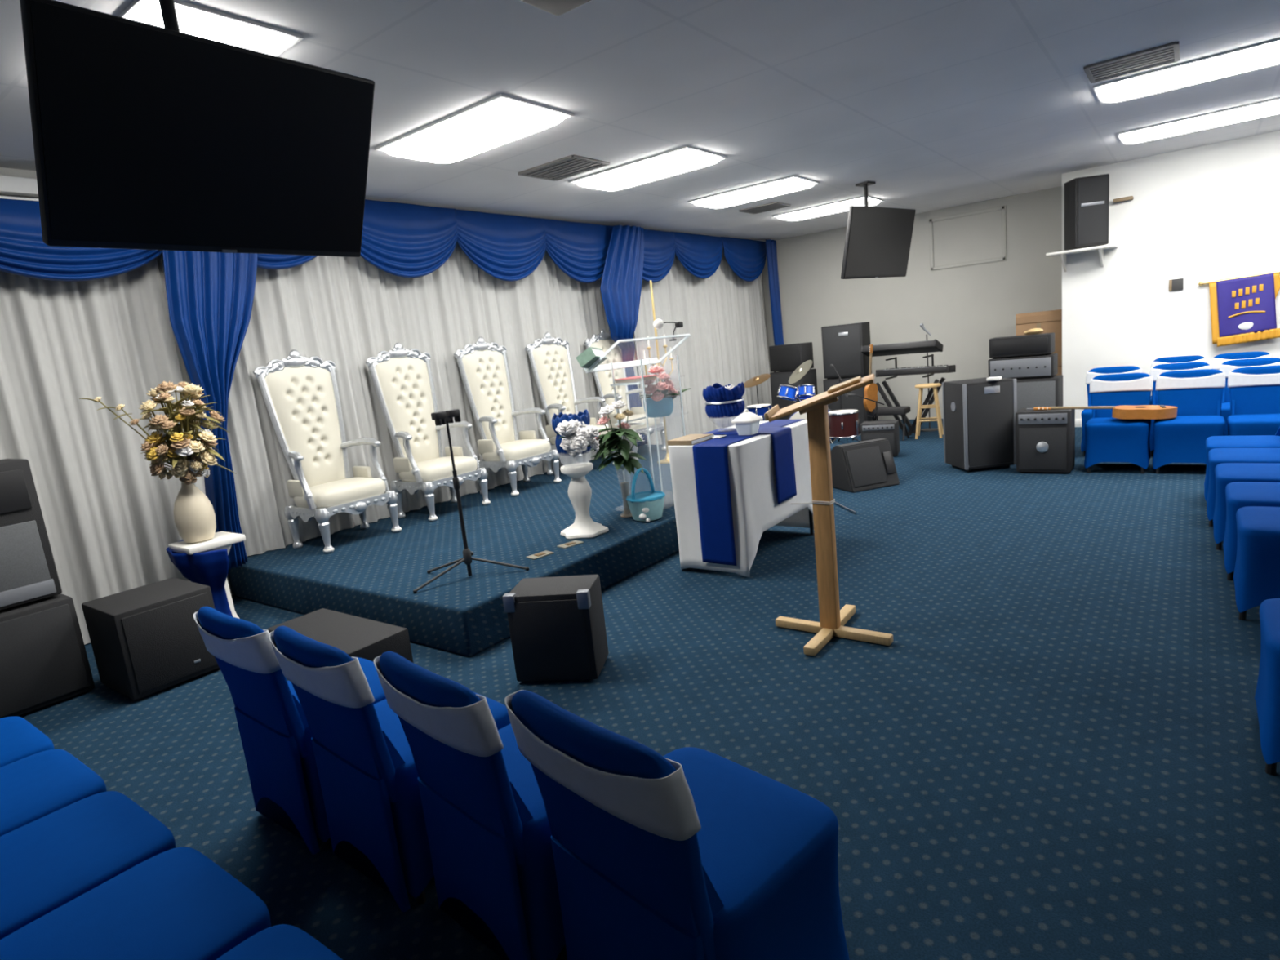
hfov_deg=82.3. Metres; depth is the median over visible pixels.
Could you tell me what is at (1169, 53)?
ceiling vent
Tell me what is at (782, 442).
table runner
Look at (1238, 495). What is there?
banquet chair
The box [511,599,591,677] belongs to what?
grille
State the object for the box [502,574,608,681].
floor monitor
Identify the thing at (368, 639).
floor monitor
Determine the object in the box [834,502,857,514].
metal rod
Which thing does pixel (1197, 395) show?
banquet chair
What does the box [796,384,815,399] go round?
tom drum
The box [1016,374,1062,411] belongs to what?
speaker cabinet
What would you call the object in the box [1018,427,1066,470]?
grille
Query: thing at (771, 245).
drape
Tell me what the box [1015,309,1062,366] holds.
cardboard box
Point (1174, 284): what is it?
thermostat
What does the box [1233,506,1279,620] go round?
banquet chair
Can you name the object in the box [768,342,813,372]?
head
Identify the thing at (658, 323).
microphone
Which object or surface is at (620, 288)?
drape
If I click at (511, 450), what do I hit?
seat cushion
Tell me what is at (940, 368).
keyboard
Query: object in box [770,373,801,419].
grille
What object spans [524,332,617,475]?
chair
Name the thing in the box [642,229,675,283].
swag
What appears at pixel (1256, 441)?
banquet chair
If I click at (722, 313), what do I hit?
drape
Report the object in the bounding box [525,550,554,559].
floor plate
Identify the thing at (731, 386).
rose
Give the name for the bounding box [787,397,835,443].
bass drum
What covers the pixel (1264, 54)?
ceiling light
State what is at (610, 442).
lily bouquet
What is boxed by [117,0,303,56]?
ceiling light
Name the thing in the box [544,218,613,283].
swag
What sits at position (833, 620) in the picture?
wooden lectern
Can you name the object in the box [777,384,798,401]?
tom drum
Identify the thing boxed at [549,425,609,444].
seat cushion
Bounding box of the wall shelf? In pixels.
[1045,243,1118,271]
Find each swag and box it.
[0,198,162,281]
[257,253,317,269]
[360,199,457,278]
[455,208,546,281]
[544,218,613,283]
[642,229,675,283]
[671,231,722,278]
[721,236,766,281]
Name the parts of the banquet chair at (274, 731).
sash, leg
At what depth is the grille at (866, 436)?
8.86 m
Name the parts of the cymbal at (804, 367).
plate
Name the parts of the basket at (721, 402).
silver trim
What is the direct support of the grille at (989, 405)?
attached to the speaker cabinet at (979, 414)
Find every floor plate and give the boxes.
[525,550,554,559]
[556,540,583,548]
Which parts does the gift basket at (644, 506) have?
handle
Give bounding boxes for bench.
[867,405,910,440]
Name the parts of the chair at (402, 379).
rail, leg, backrest, armrest, leg, rail, leg, armrest, leg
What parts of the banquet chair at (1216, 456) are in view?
leg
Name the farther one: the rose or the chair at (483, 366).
the chair at (483, 366)
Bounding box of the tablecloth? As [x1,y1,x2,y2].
[667,419,813,577]
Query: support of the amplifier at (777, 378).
on the floor
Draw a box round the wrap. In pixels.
[551,408,591,455]
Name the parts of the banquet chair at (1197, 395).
leg, sash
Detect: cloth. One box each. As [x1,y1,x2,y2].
[165,539,232,616]
[1023,328,1043,334]
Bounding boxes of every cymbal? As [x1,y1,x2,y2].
[743,373,770,404]
[788,360,812,400]
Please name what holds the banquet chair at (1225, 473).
on the floor
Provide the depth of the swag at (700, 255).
10.83 m
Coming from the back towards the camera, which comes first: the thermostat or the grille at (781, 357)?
the grille at (781, 357)
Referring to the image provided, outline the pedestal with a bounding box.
[167,531,245,618]
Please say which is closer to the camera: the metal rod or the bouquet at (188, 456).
the bouquet at (188, 456)
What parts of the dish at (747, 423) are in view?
lid, dish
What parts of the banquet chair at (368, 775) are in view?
sash, leg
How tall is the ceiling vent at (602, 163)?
0.016 m
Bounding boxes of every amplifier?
[769,368,817,419]
[860,419,899,457]
[1015,407,1075,473]
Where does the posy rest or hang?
in the glass bowl
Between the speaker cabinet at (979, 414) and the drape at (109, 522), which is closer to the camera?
the drape at (109, 522)
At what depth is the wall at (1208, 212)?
8.70 m
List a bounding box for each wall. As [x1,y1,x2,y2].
[0,167,767,595]
[762,186,1062,420]
[1062,130,1279,419]
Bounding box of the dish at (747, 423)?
[731,408,762,435]
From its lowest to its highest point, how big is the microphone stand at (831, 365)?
1.096 m
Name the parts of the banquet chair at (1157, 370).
sash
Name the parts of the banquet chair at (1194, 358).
sash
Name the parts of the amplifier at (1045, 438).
control panel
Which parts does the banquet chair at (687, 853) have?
sash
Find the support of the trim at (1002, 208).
attached to the wall at (962, 308)
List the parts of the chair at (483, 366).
rail, backrest, armrest, rail, leg, leg, armrest, leg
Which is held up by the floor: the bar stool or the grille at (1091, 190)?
the bar stool
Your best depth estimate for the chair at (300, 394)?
6.07 m
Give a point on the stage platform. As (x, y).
(373, 573)
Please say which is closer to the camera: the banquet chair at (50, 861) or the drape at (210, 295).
the banquet chair at (50, 861)
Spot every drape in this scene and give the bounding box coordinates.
[0,195,205,644]
[160,241,640,555]
[162,249,257,568]
[600,225,648,446]
[634,244,772,444]
[765,239,784,345]
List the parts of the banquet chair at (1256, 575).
leg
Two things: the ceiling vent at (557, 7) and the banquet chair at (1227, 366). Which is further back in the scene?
the banquet chair at (1227, 366)
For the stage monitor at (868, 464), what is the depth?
7.32 m
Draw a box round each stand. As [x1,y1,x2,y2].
[413,408,529,593]
[560,462,608,539]
[830,364,861,443]
[845,393,884,421]
[852,410,875,440]
[875,354,945,435]
[920,323,938,431]
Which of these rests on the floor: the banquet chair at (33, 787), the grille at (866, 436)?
the banquet chair at (33, 787)
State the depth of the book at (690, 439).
5.15 m
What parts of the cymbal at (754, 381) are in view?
plate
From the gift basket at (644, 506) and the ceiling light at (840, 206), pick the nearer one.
the gift basket at (644, 506)
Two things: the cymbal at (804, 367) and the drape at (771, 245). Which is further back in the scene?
the drape at (771, 245)
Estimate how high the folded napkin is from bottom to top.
0.006 m
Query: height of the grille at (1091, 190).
0.745 m
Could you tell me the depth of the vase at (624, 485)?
5.92 m
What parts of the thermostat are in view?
plate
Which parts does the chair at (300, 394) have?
rail, leg, armrest, backrest, leg, rail, leg, armrest, leg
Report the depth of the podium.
6.06 m
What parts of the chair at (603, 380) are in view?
rail, backrest, armrest, rail, leg, armrest, leg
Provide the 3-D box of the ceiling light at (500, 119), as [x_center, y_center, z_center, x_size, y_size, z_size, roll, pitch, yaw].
[-1.157,-2.374,5.032,1.312,0.045,0.652,2,13,37]
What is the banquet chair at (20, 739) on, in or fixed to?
on the floor
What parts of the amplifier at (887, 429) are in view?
control panel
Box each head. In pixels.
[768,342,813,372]
[987,353,1057,378]
[989,332,1054,359]
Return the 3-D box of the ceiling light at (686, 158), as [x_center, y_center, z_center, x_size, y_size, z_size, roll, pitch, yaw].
[0.058,-2.793,6.626,1.312,0.045,0.652,2,13,37]
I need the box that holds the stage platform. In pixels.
[227,443,841,656]
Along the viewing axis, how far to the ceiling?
4.78 m
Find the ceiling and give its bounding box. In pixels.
[0,0,1279,241]
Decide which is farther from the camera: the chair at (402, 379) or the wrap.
the chair at (402, 379)
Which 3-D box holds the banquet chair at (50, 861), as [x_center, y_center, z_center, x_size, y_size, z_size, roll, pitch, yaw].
[-1.612,1.038,1.908,0.521,0.886,0.591,2,13,37]
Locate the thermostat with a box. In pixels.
[1168,278,1183,290]
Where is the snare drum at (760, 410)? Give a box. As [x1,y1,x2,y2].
[745,404,772,421]
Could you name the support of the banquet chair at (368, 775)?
on the floor
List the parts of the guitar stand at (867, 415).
frame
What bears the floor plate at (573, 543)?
on the stage platform
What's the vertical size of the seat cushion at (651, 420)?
0.151 m
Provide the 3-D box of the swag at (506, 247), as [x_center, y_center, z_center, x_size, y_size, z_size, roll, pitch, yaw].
[-1.435,-2.482,7.813,0.100,0.704,1.400,2,13,37]
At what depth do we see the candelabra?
8.31 m
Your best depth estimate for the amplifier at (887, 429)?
8.87 m
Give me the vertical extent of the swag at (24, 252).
0.504 m
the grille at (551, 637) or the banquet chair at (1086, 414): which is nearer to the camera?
the grille at (551, 637)
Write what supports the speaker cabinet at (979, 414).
on the floor
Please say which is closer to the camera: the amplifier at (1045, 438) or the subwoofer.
the subwoofer
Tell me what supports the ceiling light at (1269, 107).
attached to the ceiling
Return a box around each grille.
[0,520,50,592]
[120,592,217,693]
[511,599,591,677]
[769,345,799,369]
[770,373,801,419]
[845,445,887,487]
[862,432,894,453]
[966,382,1013,466]
[991,336,1048,355]
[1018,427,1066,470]
[1077,176,1106,244]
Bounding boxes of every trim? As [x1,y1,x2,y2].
[0,175,39,200]
[928,204,1006,271]
[1075,419,1082,426]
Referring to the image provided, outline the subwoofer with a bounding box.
[81,577,219,700]
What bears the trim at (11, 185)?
attached to the wall at (3, 171)
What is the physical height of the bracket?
0.040 m
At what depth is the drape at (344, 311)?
6.83 m
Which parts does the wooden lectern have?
post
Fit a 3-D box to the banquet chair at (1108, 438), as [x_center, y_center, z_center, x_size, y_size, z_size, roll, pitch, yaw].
[4.591,-0.553,7.024,0.521,0.886,0.591,2,13,37]
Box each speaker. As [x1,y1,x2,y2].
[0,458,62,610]
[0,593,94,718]
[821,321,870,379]
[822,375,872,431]
[1064,173,1109,250]
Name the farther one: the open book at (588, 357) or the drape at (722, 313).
the drape at (722, 313)
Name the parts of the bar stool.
leg, leg, seat, leg, leg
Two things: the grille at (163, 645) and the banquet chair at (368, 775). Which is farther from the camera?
the grille at (163, 645)
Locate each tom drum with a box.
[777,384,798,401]
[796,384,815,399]
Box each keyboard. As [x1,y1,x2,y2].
[860,339,942,357]
[875,364,955,377]
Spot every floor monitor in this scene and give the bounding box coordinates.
[266,608,413,662]
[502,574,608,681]
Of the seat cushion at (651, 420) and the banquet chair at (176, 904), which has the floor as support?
the banquet chair at (176, 904)
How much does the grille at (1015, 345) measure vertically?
0.170 m
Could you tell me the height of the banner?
0.800 m
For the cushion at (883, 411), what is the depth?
10.03 m
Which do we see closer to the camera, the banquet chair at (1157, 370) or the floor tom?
the banquet chair at (1157, 370)
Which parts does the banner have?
trim, rod, corner trim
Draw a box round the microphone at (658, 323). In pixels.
[653,319,683,341]
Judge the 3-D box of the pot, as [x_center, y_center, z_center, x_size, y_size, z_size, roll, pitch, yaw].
[0.160,-0.630,6.301,0.260,0.160,0.260,2,13,37]
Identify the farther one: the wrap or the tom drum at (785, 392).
the tom drum at (785, 392)
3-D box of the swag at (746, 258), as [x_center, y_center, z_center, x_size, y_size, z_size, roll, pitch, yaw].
[1.778,-3.612,12.029,0.100,0.684,1.500,2,13,37]
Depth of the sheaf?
3.63 m
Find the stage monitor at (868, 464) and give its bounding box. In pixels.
[831,438,899,493]
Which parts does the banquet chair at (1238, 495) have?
leg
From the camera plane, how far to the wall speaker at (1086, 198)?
8.78 m
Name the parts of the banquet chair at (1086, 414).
sash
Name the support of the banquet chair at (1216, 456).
on the floor
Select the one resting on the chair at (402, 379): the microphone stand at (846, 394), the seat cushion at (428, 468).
the seat cushion at (428, 468)
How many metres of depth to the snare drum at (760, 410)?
9.97 m
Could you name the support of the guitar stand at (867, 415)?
on the floor
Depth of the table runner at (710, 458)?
5.01 m
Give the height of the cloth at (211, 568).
0.646 m
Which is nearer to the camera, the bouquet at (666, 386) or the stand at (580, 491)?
the stand at (580, 491)
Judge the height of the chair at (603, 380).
1.619 m
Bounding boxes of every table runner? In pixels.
[692,419,803,565]
[702,426,796,504]
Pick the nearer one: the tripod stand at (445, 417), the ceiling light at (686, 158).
the tripod stand at (445, 417)
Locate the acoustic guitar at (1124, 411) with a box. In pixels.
[1033,404,1177,419]
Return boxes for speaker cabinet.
[942,377,1017,471]
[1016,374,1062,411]
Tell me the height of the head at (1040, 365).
0.262 m
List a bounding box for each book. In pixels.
[575,346,607,368]
[614,374,657,383]
[667,433,714,445]
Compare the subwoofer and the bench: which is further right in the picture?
the bench
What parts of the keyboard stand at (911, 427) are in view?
crossed leg, crossed leg, crossed leg, crossed leg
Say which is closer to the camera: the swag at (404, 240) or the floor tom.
the swag at (404, 240)
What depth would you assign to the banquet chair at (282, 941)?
1.54 m
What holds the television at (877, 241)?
hanging from the ceiling
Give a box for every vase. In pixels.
[173,481,216,543]
[620,481,631,517]
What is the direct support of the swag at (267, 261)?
hanging from the ceiling
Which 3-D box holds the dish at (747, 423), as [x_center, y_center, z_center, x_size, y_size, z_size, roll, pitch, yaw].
[0.768,-0.419,5.239,0.187,0.182,0.187,2,13,37]
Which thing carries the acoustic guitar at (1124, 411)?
on the banquet chair at (1197, 395)
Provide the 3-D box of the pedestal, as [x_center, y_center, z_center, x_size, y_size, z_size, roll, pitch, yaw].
[-2.882,0.725,4.981,0.340,0.668,0.360,2,13,37]
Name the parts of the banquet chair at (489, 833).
sash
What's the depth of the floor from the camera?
3.14 m
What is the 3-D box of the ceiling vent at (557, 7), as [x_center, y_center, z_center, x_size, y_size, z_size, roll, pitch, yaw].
[-0.318,-1.963,2.718,0.455,0.200,0.460,2,13,37]
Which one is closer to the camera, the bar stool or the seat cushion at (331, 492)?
the seat cushion at (331, 492)
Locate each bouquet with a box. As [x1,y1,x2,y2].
[79,381,236,484]
[589,400,646,474]
[638,364,689,401]
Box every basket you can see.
[626,467,665,522]
[702,382,745,417]
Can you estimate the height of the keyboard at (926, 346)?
0.187 m
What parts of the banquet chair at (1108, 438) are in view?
sash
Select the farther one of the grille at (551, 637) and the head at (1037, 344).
the head at (1037, 344)
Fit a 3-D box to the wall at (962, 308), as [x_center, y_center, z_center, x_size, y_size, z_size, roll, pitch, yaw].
[7.190,-2.482,9.603,12.200,3.200,0.100,2,13,37]
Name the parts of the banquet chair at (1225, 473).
leg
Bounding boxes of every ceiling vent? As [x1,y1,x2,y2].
[517,155,609,181]
[520,0,591,15]
[738,201,791,213]
[1083,41,1180,83]
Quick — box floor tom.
[828,409,860,443]
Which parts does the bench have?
leg, leg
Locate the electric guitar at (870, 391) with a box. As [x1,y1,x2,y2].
[863,344,877,412]
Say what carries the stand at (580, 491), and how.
on the stage platform
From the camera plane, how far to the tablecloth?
5.15 m
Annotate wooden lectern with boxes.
[764,373,893,655]
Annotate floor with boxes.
[17,418,1279,959]
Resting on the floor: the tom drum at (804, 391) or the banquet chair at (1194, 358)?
the banquet chair at (1194, 358)
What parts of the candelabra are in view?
arm, stem, arm, arm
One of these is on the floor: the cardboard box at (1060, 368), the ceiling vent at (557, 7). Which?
the cardboard box at (1060, 368)
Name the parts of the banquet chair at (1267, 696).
leg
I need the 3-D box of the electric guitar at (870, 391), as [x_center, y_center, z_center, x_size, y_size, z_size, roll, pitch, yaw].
[3.162,-1.391,10.048,0.278,0.924,0.105,-14,13,-39]
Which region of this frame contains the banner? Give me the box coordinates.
[1198,270,1279,346]
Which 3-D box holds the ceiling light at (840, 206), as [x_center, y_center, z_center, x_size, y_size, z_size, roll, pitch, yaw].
[2.525,-3.645,9.864,1.312,0.045,0.652,2,13,37]
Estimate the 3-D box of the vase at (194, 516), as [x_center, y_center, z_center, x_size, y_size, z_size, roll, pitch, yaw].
[-2.964,0.185,4.850,0.236,0.450,0.236,2,13,37]
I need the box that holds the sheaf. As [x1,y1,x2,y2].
[826,375,861,393]
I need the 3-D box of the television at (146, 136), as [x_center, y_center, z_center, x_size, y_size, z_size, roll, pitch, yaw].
[-1.436,-1.343,2.458,0.322,1.086,1.065,2,13,37]
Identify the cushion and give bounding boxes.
[293,477,386,508]
[398,456,477,482]
[482,439,550,461]
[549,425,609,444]
[608,413,659,431]
[867,405,910,415]
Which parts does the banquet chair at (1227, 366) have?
sash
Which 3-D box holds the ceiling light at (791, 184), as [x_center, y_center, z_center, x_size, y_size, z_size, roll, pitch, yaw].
[1.264,-3.210,8.209,1.312,0.045,0.652,2,13,37]
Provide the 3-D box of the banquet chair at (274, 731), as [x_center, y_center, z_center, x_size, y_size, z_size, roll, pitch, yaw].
[-1.224,0.839,2.778,0.521,0.886,0.591,3,13,40]
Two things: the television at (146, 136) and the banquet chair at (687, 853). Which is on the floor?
the banquet chair at (687, 853)
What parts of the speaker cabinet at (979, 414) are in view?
handle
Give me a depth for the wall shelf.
8.96 m
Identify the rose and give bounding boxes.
[724,384,734,390]
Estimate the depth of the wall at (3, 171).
5.50 m
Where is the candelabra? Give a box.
[642,280,673,463]
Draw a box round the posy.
[555,418,599,457]
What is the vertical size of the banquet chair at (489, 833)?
0.886 m
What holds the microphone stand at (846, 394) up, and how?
on the floor
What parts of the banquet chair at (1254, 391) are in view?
sash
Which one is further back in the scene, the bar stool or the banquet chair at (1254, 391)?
the bar stool
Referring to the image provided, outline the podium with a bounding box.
[583,333,690,491]
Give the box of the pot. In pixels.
[643,395,673,417]
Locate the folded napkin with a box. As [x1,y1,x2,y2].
[711,435,726,438]
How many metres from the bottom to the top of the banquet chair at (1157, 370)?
0.886 m
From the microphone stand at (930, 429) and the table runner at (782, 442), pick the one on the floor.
the microphone stand at (930, 429)
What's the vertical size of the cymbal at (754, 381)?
1.055 m
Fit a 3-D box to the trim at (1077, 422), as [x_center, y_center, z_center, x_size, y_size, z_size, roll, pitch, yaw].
[8.549,-0.656,7.484,7.380,0.100,0.016,2,13,37]
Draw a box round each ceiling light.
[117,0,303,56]
[374,93,573,163]
[568,145,727,191]
[687,175,819,208]
[772,195,884,221]
[1093,37,1279,103]
[1117,97,1279,143]
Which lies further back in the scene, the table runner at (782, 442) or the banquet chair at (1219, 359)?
the banquet chair at (1219, 359)
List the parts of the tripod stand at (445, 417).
leg, leg, leg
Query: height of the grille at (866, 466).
0.351 m
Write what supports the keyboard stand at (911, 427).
on the floor
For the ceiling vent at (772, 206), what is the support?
in the ceiling
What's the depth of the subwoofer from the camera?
4.13 m
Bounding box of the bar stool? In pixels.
[915,382,943,439]
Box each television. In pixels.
[19,0,374,257]
[840,181,915,279]
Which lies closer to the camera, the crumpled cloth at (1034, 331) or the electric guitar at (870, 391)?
the crumpled cloth at (1034, 331)
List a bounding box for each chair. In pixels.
[0,715,54,767]
[0,749,106,836]
[0,791,176,939]
[0,846,271,959]
[193,606,386,854]
[216,924,342,959]
[253,349,401,553]
[268,626,511,911]
[364,342,490,521]
[373,650,565,959]
[453,336,561,496]
[504,689,849,959]
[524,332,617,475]
[583,328,666,458]
[1080,365,1142,456]
[1084,373,1153,473]
[1149,361,1211,456]
[1150,355,1207,404]
[1152,368,1225,474]
[1204,426,1279,501]
[1206,448,1279,526]
[1210,351,1271,369]
[1213,462,1279,550]
[1218,357,1279,435]
[1222,481,1279,580]
[1226,364,1279,435]
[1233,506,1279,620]
[1254,598,1279,775]
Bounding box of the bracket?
[1112,195,1133,203]
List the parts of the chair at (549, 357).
rail, leg, backrest, armrest, rail, leg, leg, armrest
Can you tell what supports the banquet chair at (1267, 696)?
on the floor
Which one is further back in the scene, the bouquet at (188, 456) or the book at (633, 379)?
the book at (633, 379)
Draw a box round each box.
[986,376,1001,381]
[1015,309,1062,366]
[1055,366,1062,375]

